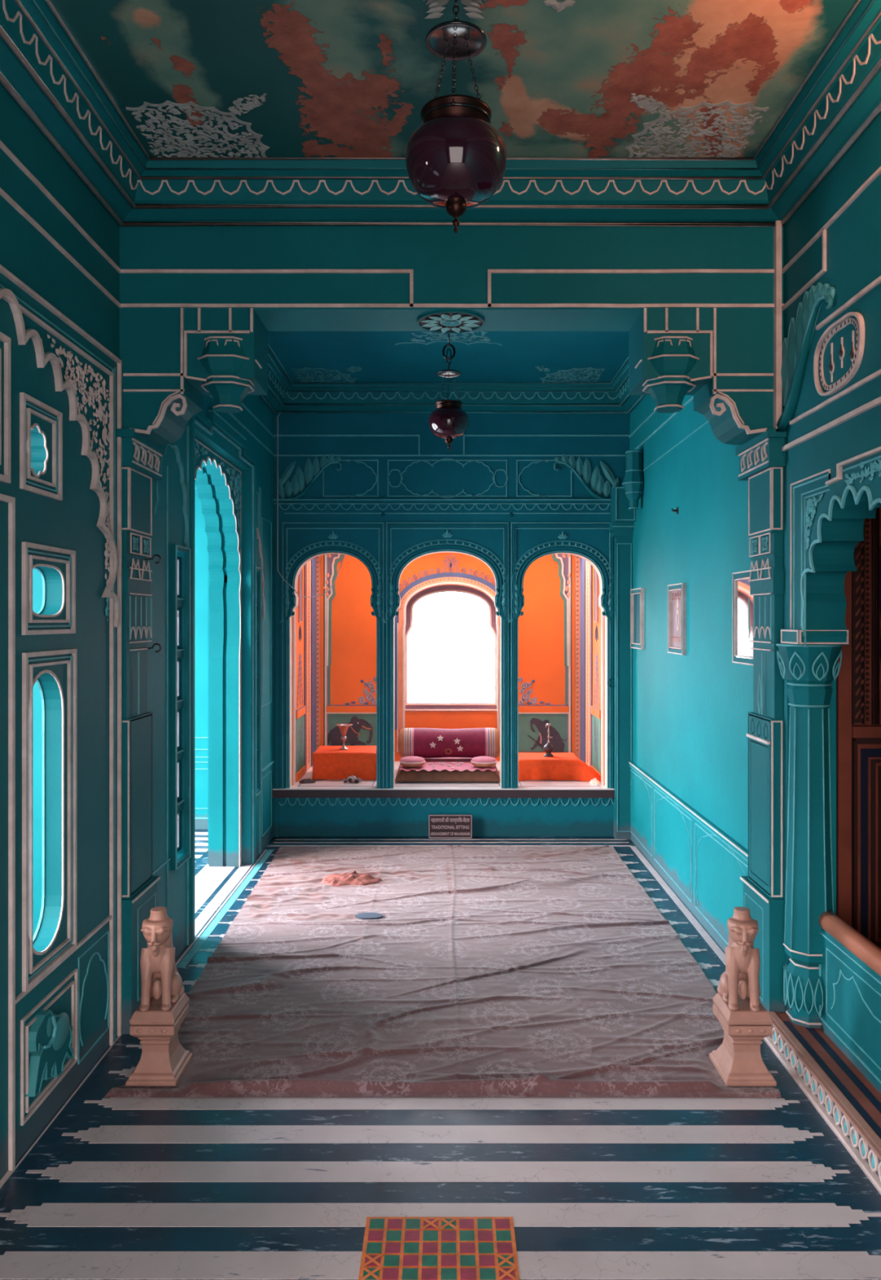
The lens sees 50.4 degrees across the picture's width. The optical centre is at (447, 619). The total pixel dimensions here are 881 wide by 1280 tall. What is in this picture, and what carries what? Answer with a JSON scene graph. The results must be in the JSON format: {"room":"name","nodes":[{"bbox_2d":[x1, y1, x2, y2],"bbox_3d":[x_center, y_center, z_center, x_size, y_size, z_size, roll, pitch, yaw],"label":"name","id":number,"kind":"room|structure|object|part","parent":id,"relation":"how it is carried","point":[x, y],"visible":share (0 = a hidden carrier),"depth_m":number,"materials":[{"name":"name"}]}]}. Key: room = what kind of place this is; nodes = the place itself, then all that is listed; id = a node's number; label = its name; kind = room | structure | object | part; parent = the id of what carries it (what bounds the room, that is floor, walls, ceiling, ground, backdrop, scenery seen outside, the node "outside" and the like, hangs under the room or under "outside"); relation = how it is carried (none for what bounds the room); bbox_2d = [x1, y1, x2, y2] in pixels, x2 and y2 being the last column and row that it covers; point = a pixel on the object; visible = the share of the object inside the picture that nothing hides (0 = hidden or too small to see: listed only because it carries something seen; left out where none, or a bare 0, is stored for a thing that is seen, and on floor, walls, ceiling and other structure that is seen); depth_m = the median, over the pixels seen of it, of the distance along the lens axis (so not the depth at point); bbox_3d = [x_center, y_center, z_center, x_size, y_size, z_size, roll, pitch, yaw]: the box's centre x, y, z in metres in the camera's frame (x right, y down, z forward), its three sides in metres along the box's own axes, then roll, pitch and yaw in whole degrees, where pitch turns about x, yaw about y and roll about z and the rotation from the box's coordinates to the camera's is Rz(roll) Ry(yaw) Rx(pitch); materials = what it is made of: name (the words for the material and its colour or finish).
{"room":"historic interior","nodes":[
{"label":"historic interior","id":0,"kind":"room"},
{"bbox_2d":[32,568,41,937],"bbox_3d":[-2.400,-0.052,4.150,1.800,3.305,0.100,0,0,0],"label":"wall","id":1,"kind":"structure","parent":0,"point":[37,579],"depth_m":4.10,"materials":[{"name":"teal paint"}]},
{"bbox_2d":[0,82,274,1188],"bbox_3d":[-1.403,0.049,2.950,0.314,3.508,8.500,0,0,0],"label":"wall","id":2,"kind":"structure","parent":0,"point":[60,364],"depth_m":3.26,"materials":[{"name":"teal paint"}]},
{"bbox_2d":[25,1009,73,1096],"bbox_3d":[-1.250,1.340,2.963,0.037,0.243,0.307,0,0,0],"label":"relief","id":3,"kind":"object","parent":2,"relation":"attached to","point":[50,1036],"visible":1,"depth_m":2.91,"materials":[{"name":"teal paint"}]},
{"bbox_2d":[171,544,191,870],"bbox_3d":[-1.317,0.407,4.457,0.126,1.511,0.241,0,0,0],"label":"window","id":4,"kind":"structure","parent":2,"relation":"in","point":[177,602],"depth_m":4.53,"materials":[{"name":"teal paint"}]},
{"bbox_3d":[-1.304,-0.203,4.457,0.004,0.204,0.195,0,0,0],"label":"pane","id":5,"kind":"part","parent":4,"relation":"part of","materials":[{"name":"glass"}]},
{"bbox_3d":[-1.304,0.041,4.457,0.004,0.204,0.195,0,0,0],"label":"pane","id":6,"kind":"part","parent":4,"relation":"part of","materials":[{"name":"white glass"}]},
{"bbox_3d":[-1.304,0.285,4.457,0.004,0.204,0.195,0,0,0],"label":"pane","id":7,"kind":"part","parent":4,"relation":"part of","materials":[{"name":"glass"}]},
{"bbox_3d":[-1.304,0.530,4.457,0.004,0.204,0.195,0,0,0],"label":"pane","id":8,"kind":"part","parent":4,"relation":"part of","materials":[{"name":"glass"}]},
{"bbox_3d":[-1.304,0.774,4.457,0.004,0.204,0.195,0,0,0],"label":"pane","id":9,"kind":"part","parent":4,"relation":"part of","materials":[{"name":"clear glass"}]},
{"bbox_3d":[-1.304,1.018,4.457,0.004,0.204,0.195,0,0,0],"label":"pane","id":10,"kind":"part","parent":4,"relation":"part of","materials":[{"name":"clear glass"}]},
{"bbox_2d":[253,566,261,796],"bbox_3d":[-1.317,0.407,6.230,0.126,1.511,0.186,0,0,0],"label":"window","id":11,"kind":"structure","parent":2,"relation":"in","point":[256,792],"depth_m":6.30,"materials":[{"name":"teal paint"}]},
{"bbox_2d":[0,0,880,226],"bbox_3d":[0.016,-1.611,1.210,2.576,0.192,4.828,0,0,0],"label":"trim","id":12,"kind":"structure","parent":2,"relation":"attached to","point":[43,68],"depth_m":3.47,"materials":[{"name":"teal paint"}]},
{"bbox_2d":[195,484,208,829],"bbox_3d":[-2.460,-0.052,7.188,1.920,3.305,0.124,0,0,0],"label":"wall","id":13,"kind":"structure","parent":0,"point":[201,538],"depth_m":7.13,"materials":[{"name":"teal paint"}]},
{"bbox_2d":[292,556,316,785],"bbox_3d":[-1.210,0.220,7.610,0.134,2.145,1.220,0,0,0],"label":"wall","id":14,"kind":"structure","parent":0,"point":[304,620],"depth_m":7.56,"materials":[{"name":"orange paint"}]},
{"bbox_2d":[0,829,880,1279],"bbox_3d":[-0.877,1.629,3.000,5.045,0.062,8.600,0,0,0],"label":"floor","id":15,"kind":"structure","parent":0,"point":[110,1188],"depth_m":2.69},
{"bbox_2d":[116,428,164,1034],"bbox_3d":[-1.242,0.434,3.790,0.076,2.332,0.400,0,0,0],"label":"pilaster","id":16,"kind":"object","parent":15,"relation":"on","point":[140,456],"visible":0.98,"depth_m":3.69,"materials":[{"name":"teal paint"}]},
{"bbox_2d":[143,554,161,563],"bbox_3d":[-1.215,-0.249,3.852,0.071,0.038,0.020,0,0,-26],"label":"hook","id":17,"kind":"object","parent":16,"relation":"attached to","point":[153,556],"visible":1,"depth_m":3.86,"materials":[{"name":"metal"}]},
{"bbox_2d":[143,643,161,652],"bbox_3d":[-1.215,0.117,3.852,0.071,0.038,0.020,0,0,-26],"label":"hook","id":18,"kind":"object","parent":16,"relation":"attached to","point":[154,644],"visible":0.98,"depth_m":3.86,"materials":[{"name":"metal"}]},
{"bbox_2d":[358,1217,519,1279],"bbox_3d":[-0.020,1.597,2.283,0.390,0.004,0.438,0,0,0],"label":"checkered rug","id":19,"kind":"object","parent":15,"relation":"on","point":[394,1248],"visible":1,"depth_m":2.37,"materials":[{"name":"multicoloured fabric"}]},
{"bbox_2d":[104,844,781,1097],"bbox_3d":[-0.003,1.570,4.838,2.333,0.056,3.434,0,0,0],"label":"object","id":20,"kind":"object","parent":15,"relation":"on","point":[510,971],"visible":0.98,"depth_m":4.03,"materials":[{"name":"grey fabric"}]},
{"bbox_2d":[125,992,192,1086],"bbox_3d":[-1.012,1.471,3.300,0.172,0.246,0.215,0,0,0],"label":"stone pedestal","id":21,"kind":"object","parent":20,"relation":"on","point":[163,1060],"visible":0.98,"depth_m":3.22,"materials":[{"name":"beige stone"}]},
{"bbox_2d":[139,906,184,1012],"bbox_3d":[-1.014,1.185,3.298,0.149,0.339,0.201,0,0,-5],"label":"lion statue","id":22,"kind":"object","parent":21,"relation":"on","point":[160,975],"visible":1,"depth_m":3.24,"materials":[{"name":"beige stone"}]},
{"bbox_2d":[321,870,381,886],"bbox_3d":[-0.579,1.566,5.698,0.374,0.052,0.272,0,0,0],"label":"rag","id":23,"kind":"object","parent":20,"relation":"on","point":[353,877],"visible":1,"depth_m":5.64,"materials":[{"name":"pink fabric"}]},
{"bbox_2d":[709,992,776,1086],"bbox_3d":[1.038,1.471,3.300,0.172,0.246,0.215,0,0,0],"label":"stone pedestal","id":24,"kind":"object","parent":20,"relation":"on","point":[738,1060],"visible":0.96,"depth_m":3.22,"materials":[{"name":"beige stone"}]},
{"bbox_2d":[717,906,760,1012],"bbox_3d":[1.035,1.185,3.298,0.149,0.339,0.200,0,0,9],"label":"lion statue","id":25,"kind":"object","parent":24,"relation":"on","point":[740,976],"visible":1,"depth_m":3.24,"materials":[{"name":"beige stone"}]},
{"bbox_2d":[428,814,471,838],"bbox_3d":[0.021,1.514,6.846,0.314,0.171,0.019,0,0,0],"label":"notice board","id":26,"kind":"object","parent":15,"relation":"on","point":[440,826],"visible":1,"depth_m":6.84,"materials":[{"name":"brown wood"}]},
{"bbox_2d":[607,486,635,839],"bbox_3d":[1.261,0.325,6.787,0.168,2.550,0.226,0,0,0],"label":"pilaster","id":27,"kind":"object","parent":15,"relation":"on","point":[622,519],"depth_m":6.80,"materials":[{"name":"teal paint"}]},
{"bbox_3d":[1.213,0.467,6.888,0.072,0.072,0.024,0,0,0],"label":"ring handle","id":28,"kind":"part","parent":27,"relation":"part of","materials":[{"name":"teal metal"}]},
{"bbox_2d":[735,428,786,1012],"bbox_3d":[1.286,0.434,3.790,0.117,2.332,0.400,0,0,0],"label":"pilaster","id":29,"kind":"object","parent":15,"relation":"on","point":[762,459],"visible":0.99,"depth_m":3.67,"materials":[{"name":"teal paint"}]},
{"bbox_2d":[272,761,614,797],"bbox_3d":[0.020,1.276,7.537,2.640,0.065,1.365,0,0,0],"label":"window sill","id":30,"kind":"structure","parent":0,"point":[319,788],"depth_m":6.86,"materials":[{"name":"white stone"}]},
{"bbox_2d":[298,778,315,783],"bbox_3d":[-1.066,1.229,7.139,0.127,0.029,0.130,0,0,0],"label":"dark shawl","id":31,"kind":"object","parent":30,"relation":"on","point":[304,780],"visible":1,"depth_m":7.11,"materials":[{"name":"brown fabric"}]},
{"bbox_2d":[311,745,376,780],"bbox_3d":[-0.792,1.137,7.443,0.570,0.211,0.455,0,0,0],"label":"draped cloth","id":32,"kind":"object","parent":30,"relation":"on","point":[329,762],"visible":0.83,"depth_m":7.25,"materials":[{"name":"orange fabric"}]},
{"bbox_2d":[335,723,352,749],"bbox_3d":[-0.821,0.931,7.420,0.140,0.196,0.140,0,0,0],"label":"goblet","id":33,"kind":"object","parent":32,"relation":"on","point":[343,727],"visible":1,"depth_m":7.40,"materials":[{"name":"silver metal"}]},
{"bbox_2d":[335,723,352,736],"bbox_3d":[-0.821,0.878,7.420,0.140,0.090,0.140,0,0,0],"label":"bowl","id":34,"kind":"object","parent":33,"relation":"on","point":[343,727],"depth_m":7.40,"materials":[{"name":"silver metal"}]},
{"bbox_2d":[342,774,361,782],"bbox_3d":[-0.722,1.214,7.124,0.129,0.060,0.091,0,0,23],"label":"bundle","id":35,"kind":"object","parent":30,"relation":"on","point":[352,779],"visible":1,"depth_m":7.10,"materials":[{"name":"fabric"}]},
{"bbox_2d":[395,757,500,782],"bbox_3d":[0.003,1.192,7.530,0.799,0.101,0.860,0,0,0],"label":"mattress","id":36,"kind":"object","parent":30,"relation":"on","point":[466,771],"visible":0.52,"depth_m":7.14,"materials":[{"name":"pink fabric"}]},
{"bbox_2d":[399,755,425,767],"bbox_3d":[-0.272,1.103,7.280,0.206,0.068,0.206,0,0,0],"label":"round cushion","id":37,"kind":"object","parent":36,"relation":"on","point":[411,761],"visible":1,"depth_m":7.21,"materials":[{"name":"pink fabric"}]},
{"bbox_2d":[397,728,500,758],"bbox_3d":[0.018,1.015,7.679,0.848,0.249,0.255,0,0,0],"label":"bolster","id":38,"kind":"object","parent":36,"relation":"on","point":[424,743],"visible":0.87,"depth_m":7.58,"materials":[{"name":"red fabric"}]},
{"bbox_2d":[471,755,497,767],"bbox_3d":[0.284,1.103,7.280,0.206,0.068,0.206,0,0,0],"label":"round cushion","id":39,"kind":"object","parent":36,"relation":"on","point":[482,761],"visible":1,"depth_m":7.21,"materials":[{"name":"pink fabric"}]},
{"bbox_2d":[518,752,600,782],"bbox_3d":[0.875,1.161,7.380,0.711,0.162,0.513,0,0,0],"label":"draped cloth","id":40,"kind":"object","parent":30,"relation":"on","point":[531,766],"visible":0.77,"depth_m":7.21,"materials":[{"name":"orange fabric"}]},
{"bbox_2d":[542,723,553,756],"bbox_3d":[0.798,0.949,7.380,0.084,0.258,0.084,0,0,0],"label":"pipe","id":41,"kind":"object","parent":40,"relation":"on","point":[548,748],"visible":1,"depth_m":7.36,"materials":[{"name":"metal"}]},
{"bbox_3d":[0.798,0.899,7.380,0.032,0.158,0.032,0,0,0],"label":"stem","id":42,"kind":"part","parent":41,"relation":"part of","materials":[{"name":"silver metal"}]},
{"bbox_2d":[589,777,599,784],"bbox_3d":[1.115,1.221,7.078,0.079,0.044,0.090,0,0,0],"label":"pale shawl","id":43,"kind":"object","parent":30,"relation":"on","point":[594,781],"visible":1,"depth_m":7.06,"materials":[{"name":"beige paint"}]},
{"bbox_2d":[316,552,579,761],"bbox_3d":[0.020,0.262,8.255,2.640,2.163,0.170,0,0,0],"label":"wall","id":44,"kind":"structure","parent":0,"point":[548,626],"depth_m":8.20,"materials":[{"name":"orange paint"}]},
{"bbox_2d":[327,715,372,746],"bbox_3d":[-0.852,0.982,8.194,0.393,0.268,0.013,0,0,0],"label":"painting","id":45,"kind":"object","parent":44,"relation":"attached to","point":[335,735],"visible":0.91,"depth_m":8.19,"materials":[{"name":"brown paint"}]},
{"bbox_2d":[344,676,376,704],"bbox_3d":[-0.758,0.626,8.197,0.288,0.250,0.009,0,0,0],"label":"painting","id":46,"kind":"object","parent":44,"relation":"attached to","point":[366,684],"visible":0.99,"depth_m":8.20,"materials":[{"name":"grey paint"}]},
{"bbox_2d":[404,584,497,709],"bbox_3d":[0.032,0.249,8.290,0.972,1.185,0.099,0,0,0],"label":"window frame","id":47,"kind":"structure","parent":44,"relation":"in","point":[409,610],"depth_m":8.29,"materials":[{"name":"paint"}]},
{"bbox_2d":[518,676,550,704],"bbox_3d":[0.763,0.627,8.197,0.290,0.248,0.009,0,0,0],"label":"painting","id":48,"kind":"object","parent":44,"relation":"attached to","point":[526,685],"visible":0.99,"depth_m":8.20,"materials":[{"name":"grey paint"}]},
{"bbox_2d":[528,718,567,752],"bbox_3d":[0.880,1.022,8.195,0.351,0.316,0.010,0,0,0],"label":"painting","id":49,"kind":"object","parent":44,"relation":"attached to","point":[556,741],"visible":0.89,"depth_m":8.19,"materials":[{"name":"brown paint"}]},
{"bbox_2d":[267,331,628,382],"bbox_3d":[0.033,-1.706,5.420,2.725,0.003,3.060,0,0,0],"label":"ceiling","id":50,"kind":"structure","parent":0,"point":[381,361],"depth_m":6.01,"materials":[{"name":"blue paint"}]},
{"bbox_2d":[291,366,362,382],"bbox_3d":[-0.822,-1.703,6.543,0.491,0.005,0.484,0,0,0],"label":"relief","id":51,"kind":"object","parent":50,"relation":"attached to","point":[339,378],"visible":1,"depth_m":6.54,"materials":[{"name":"teal paint"}]},
{"bbox_2d":[394,331,502,346],"bbox_3d":[0.007,-1.703,5.610,0.668,0.005,0.437,0,0,0],"label":"medallion","id":52,"kind":"object","parent":50,"relation":"attached to","point":[485,339],"visible":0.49,"depth_m":5.67,"materials":[{"name":"paint"}]},
{"bbox_2d":[428,333,469,450],"bbox_3d":[0.008,-1.304,5.000,0.218,0.802,0.218,0,0,0],"label":"hanging lantern","id":53,"kind":"object","parent":50,"relation":"hanging from","point":[448,421],"visible":1,"depth_m":4.94,"materials":[{"name":"glass"}]},
{"bbox_3d":[0.004,-1.224,4.950,0.010,0.184,0.058,0,0,6],"label":"chain","id":54,"kind":"part","parent":53,"relation":"part of","materials":[{"name":"metal"}]},
{"bbox_3d":[0.008,-1.047,5.000,0.218,0.160,0.218,0,0,0],"label":"globe","id":55,"kind":"part","parent":53,"relation":"part of","materials":[{"name":"purple glass"}]},
{"bbox_3d":[0.052,-1.224,5.021,0.060,0.184,0.009,0,0,-24],"label":"chain","id":56,"kind":"part","parent":53,"relation":"part of","materials":[{"name":"metal"}]},
{"bbox_2d":[534,366,604,382],"bbox_3d":[0.836,-1.703,6.540,0.490,0.005,0.490,0,0,0],"label":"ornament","id":57,"kind":"object","parent":50,"relation":"attached to","point":[545,370],"visible":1,"depth_m":6.52,"materials":[{"name":"teal paint"}]},
{"bbox_2d":[272,413,629,836],"bbox_3d":[0.033,-0.043,6.943,2.665,3.325,0.154,0,0,0],"label":"wall","id":58,"kind":"structure","parent":0,"point":[398,496],"depth_m":6.90,"materials":[{"name":"blue paint"}]},
{"bbox_2d":[278,453,342,499],"bbox_3d":[-1.014,-1.040,6.887,0.477,0.354,0.040,0,0,0],"label":"scroll","id":59,"kind":"object","parent":58,"relation":"attached to","point":[297,484],"visible":1,"depth_m":6.88,"materials":[{"name":"teal paint"}]},
{"bbox_2d":[277,411,345,597],"bbox_3d":[-1.015,-0.845,7.090,0.108,1.357,0.639,0,0,40],"label":"loose cable","id":60,"kind":"object","parent":58,"relation":"attached to","point":[280,411],"visible":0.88,"depth_m":6.87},
{"bbox_2d":[297,780,599,786],"bbox_3d":[0.010,1.242,7.085,2.248,0.002,0.238,0,0,0],"label":"trim","id":61,"kind":"structure","parent":58,"relation":"attached to","point":[315,780],"depth_m":7.20,"materials":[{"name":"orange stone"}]},
{"bbox_2d":[553,453,617,499],"bbox_3d":[1.020,-1.040,6.887,0.477,0.354,0.040,0,0,0],"label":"scroll","id":62,"kind":"object","parent":58,"relation":"attached to","point":[597,482],"visible":0.97,"depth_m":6.88,"materials":[{"name":"teal paint"}]},
{"bbox_2d":[119,220,784,444],"bbox_3d":[0.053,-1.210,3.748,2.683,0.990,0.316,0,0,0],"label":"beam","id":63,"kind":"structure","parent":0,"point":[721,288],"depth_m":3.62,"materials":[{"name":"teal paint"}]},
{"bbox_2d":[196,336,262,413],"bbox_3d":[-0.867,-0.956,3.695,0.250,0.262,0.250,0,0,0],"label":"column capital","id":64,"kind":"object","parent":63,"relation":"attached to","point":[223,357],"visible":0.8,"depth_m":3.61,"materials":[{"name":"teal paint"}]},
{"bbox_2d":[417,310,484,333],"bbox_3d":[0.014,-1.193,3.765,0.272,0.020,0.272,0,0,0],"label":"rosette","id":65,"kind":"object","parent":63,"relation":"attached to","point":[447,322],"visible":1,"depth_m":3.74,"materials":[{"name":"teal paint"}]},
{"bbox_2d":[634,336,699,413],"bbox_3d":[0.875,-0.956,3.695,0.250,0.262,0.250,0,0,0],"label":"column capital","id":66,"kind":"object","parent":63,"relation":"attached to","point":[673,357],"visible":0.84,"depth_m":3.61,"materials":[{"name":"teal paint"}]},
{"bbox_2d":[48,0,857,157],"bbox_3d":[0.091,-1.705,1.170,2.818,0.001,4.940,0,0,0],"label":"ceiling","id":67,"kind":"structure","parent":0,"point":[339,78],"depth_m":2.87,"materials":[{"name":"paint"}]},
{"bbox_2d":[125,93,269,157],"bbox_3d":[-0.834,-1.703,3.257,0.495,0.005,0.458,0,0,0],"label":"ornament","id":68,"kind":"object","parent":67,"relation":"attached to","point":[255,103],"visible":1,"depth_m":3.26,"materials":[{"name":"white paint"}]},
{"bbox_2d":[422,0,485,18],"bbox_3d":[0.020,-1.702,2.566,0.198,0.003,0.177,0,0,0],"label":"flower","id":69,"kind":"object","parent":67,"relation":"attached to","point":[473,6],"visible":1,"depth_m":2.60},
{"bbox_2d":[404,0,506,233],"bbox_3d":[0.018,-1.266,2.000,0.218,0.878,0.218,0,0,0],"label":"hanging lantern","id":70,"kind":"object","parent":67,"relation":"hanging from","point":[455,160],"visible":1,"depth_m":1.94,"materials":[{"name":"purple glass"}]},
{"bbox_3d":[-0.021,-1.148,2.029,0.060,0.184,0.010,0,0,34],"label":"chain","id":71,"kind":"part","parent":70,"relation":"part of","materials":[{"name":"metal"}]},
{"bbox_3d":[0.014,-1.148,1.950,0.010,0.184,0.058,0,0,6],"label":"chain","id":72,"kind":"part","parent":70,"relation":"part of","materials":[{"name":"metal"}]},
{"bbox_3d":[0.018,-0.971,2.000,0.218,0.160,0.218,0,0,0],"label":"globe","id":73,"kind":"part","parent":70,"relation":"part of","materials":[{"name":"purple glass"}]},
{"bbox_3d":[0.063,-1.148,2.021,0.060,0.184,0.009,0,0,-24],"label":"chain","id":74,"kind":"part","parent":70,"relation":"part of","materials":[{"name":"metal"}]},
{"bbox_2d":[543,0,575,12],"bbox_3d":[0.309,-1.702,2.597,0.090,0.003,0.057,0,0,0],"label":"flower","id":75,"kind":"object","parent":67,"relation":"attached to","point":[558,6],"visible":1,"depth_m":2.59,"materials":[{"name":"white paint"}]},
{"bbox_2d":[625,93,768,157],"bbox_3d":[0.837,-1.703,3.259,0.486,0.005,0.459,0,0,0],"label":"ornament","id":76,"kind":"object","parent":67,"relation":"attached to","point":[651,106],"visible":1,"depth_m":3.25,"materials":[{"name":"paint"}]},
{"bbox_2d":[579,557,604,785],"bbox_3d":[1.225,0.220,7.610,0.134,2.145,1.220,0,0,0],"label":"wall","id":77,"kind":"structure","parent":0,"point":[592,623],"depth_m":7.60,"materials":[{"name":"orange paint"}]},
{"bbox_2d":[628,111,880,1013],"bbox_3d":[1.389,-0.043,2.875,0.211,3.325,8.350,0,0,0],"label":"wall","id":78,"kind":"structure","parent":0,"point":[689,765],"depth_m":4.40,"materials":[{"name":"teal paint"}]},
{"bbox_2d":[259,343,644,413],"bbox_3d":[0.033,-1.611,5.400,2.633,0.192,3.008,0,0,0],"label":"trim","id":79,"kind":"structure","parent":78,"relation":"attached to","point":[286,396],"depth_m":6.80,"materials":[{"name":"teal paint"}]},
{"bbox_2d":[622,449,644,509],"bbox_3d":[1.285,-0.960,6.450,0.154,0.400,0.154,0,0,0],"label":"boss","id":80,"kind":"object","parent":78,"relation":"attached to","point":[633,482],"visible":0.99,"depth_m":6.40,"materials":[{"name":"teal paint"}]},
{"bbox_2d":[630,587,644,649],"bbox_3d":[1.333,-0.005,6.570,0.024,0.420,0.370,0,0,0],"label":"framed picture","id":81,"kind":"object","parent":78,"relation":"attached to","point":[637,595],"visible":1,"depth_m":6.57,"materials":[{"name":"teal paint"}]},
{"bbox_3d":[1.341,-0.005,6.570,0.005,0.370,0.320,0,0,0],"label":"panel","id":82,"kind":"part","parent":81,"relation":"part of","materials":[{"name":"teal paint"}]},
{"bbox_2d":[671,506,678,514],"bbox_3d":[1.325,-0.634,5.460,0.040,0.040,0.024,0,0,0],"label":"peg","id":83,"kind":"object","parent":78,"relation":"attached to","point":[676,510],"visible":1,"depth_m":5.46,"materials":[{"name":"brown paint"}]},
{"bbox_2d":[667,582,686,654],"bbox_3d":[1.333,-0.003,5.440,0.024,0.405,0.350,0,0,0],"label":"framed picture","id":84,"kind":"object","parent":78,"relation":"attached to","point":[677,593],"visible":1,"depth_m":5.43,"materials":[{"name":"teal paint"}]},
{"bbox_2d":[671,591,680,642],"bbox_3d":[1.337,-0.014,5.440,0.005,0.299,0.280,0,0,0],"label":"artwork","id":85,"kind":"object","parent":84,"relation":"attached to","point":[676,595],"depth_m":5.47,"materials":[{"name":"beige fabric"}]},
{"bbox_2d":[732,569,753,665],"bbox_3d":[1.333,-0.007,4.162,0.024,0.415,0.355,0,0,0],"label":"wall mirror","id":86,"kind":"object","parent":78,"relation":"attached to","point":[741,654],"visible":0.61,"depth_m":4.22,"materials":[{"name":"white mirror"}]},
{"bbox_2d":[776,282,835,432],"bbox_3d":[1.287,-0.949,3.417,0.052,0.464,0.577,0,0,0],"label":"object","id":87,"kind":"object","parent":78,"relation":"attached to","point":[795,348],"visible":0.9,"depth_m":3.42,"materials":[{"name":"teal paint"}]},
{"bbox_2d":[764,1013,880,1191],"bbox_3d":[1.221,1.555,1.200,0.022,0.090,4.800,0,0,0],"label":"trim","id":88,"kind":"structure","parent":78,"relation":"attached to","point":[864,1150],"depth_m":2.99,"materials":[{"name":"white paint"}]},
{"bbox_2d":[768,1011,880,1150],"bbox_3d":[2.316,1.564,1.300,2.168,0.112,5.200,0,0,0],"label":"step","id":89,"kind":"structure","parent":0,"point":[859,1096],"depth_m":3.11,"materials":[{"name":"ceramic"}]},
{"bbox_2d":[776,629,848,1028],"bbox_3d":[1.365,0.774,3.526,0.244,1.475,0.251,0,0,0],"label":"column","id":90,"kind":"structure","parent":89,"relation":"on","point":[809,671],"depth_m":3.47,"materials":[{"name":"teal paint"}]},
{"bbox_2d":[817,910,880,1093],"bbox_3d":[1.405,1.295,2.550,0.072,0.434,1.900,0,0,0],"label":"parapet","id":91,"kind":"object","parent":89,"relation":"on","point":[850,967],"visible":0.96,"depth_m":3.19,"materials":[{"name":"teal paint"}]},
{"bbox_3d":[1.405,1.113,2.550,0.072,0.070,1.900,0,0,0],"label":"rail","id":92,"kind":"part","parent":91,"relation":"part of","materials":[{"name":"brown wood"}]},
{"bbox_2d":[835,507,880,926],"bbox_3d":[2.380,-0.077,3.845,2.040,3.255,0.150,0,0,0],"label":"wall","id":93,"kind":"structure","parent":0,"point":[858,681],"depth_m":3.80,"materials":[{"name":"wood"}]},
{"bbox_2d":[851,740,880,948],"bbox_3d":[1.933,0.948,3.793,0.573,0.913,0.054,0,0,0],"label":"door","id":94,"kind":"structure","parent":93,"relation":"in","point":[865,755],"depth_m":3.78,"materials":[{"name":"brown paint"}]}
]}

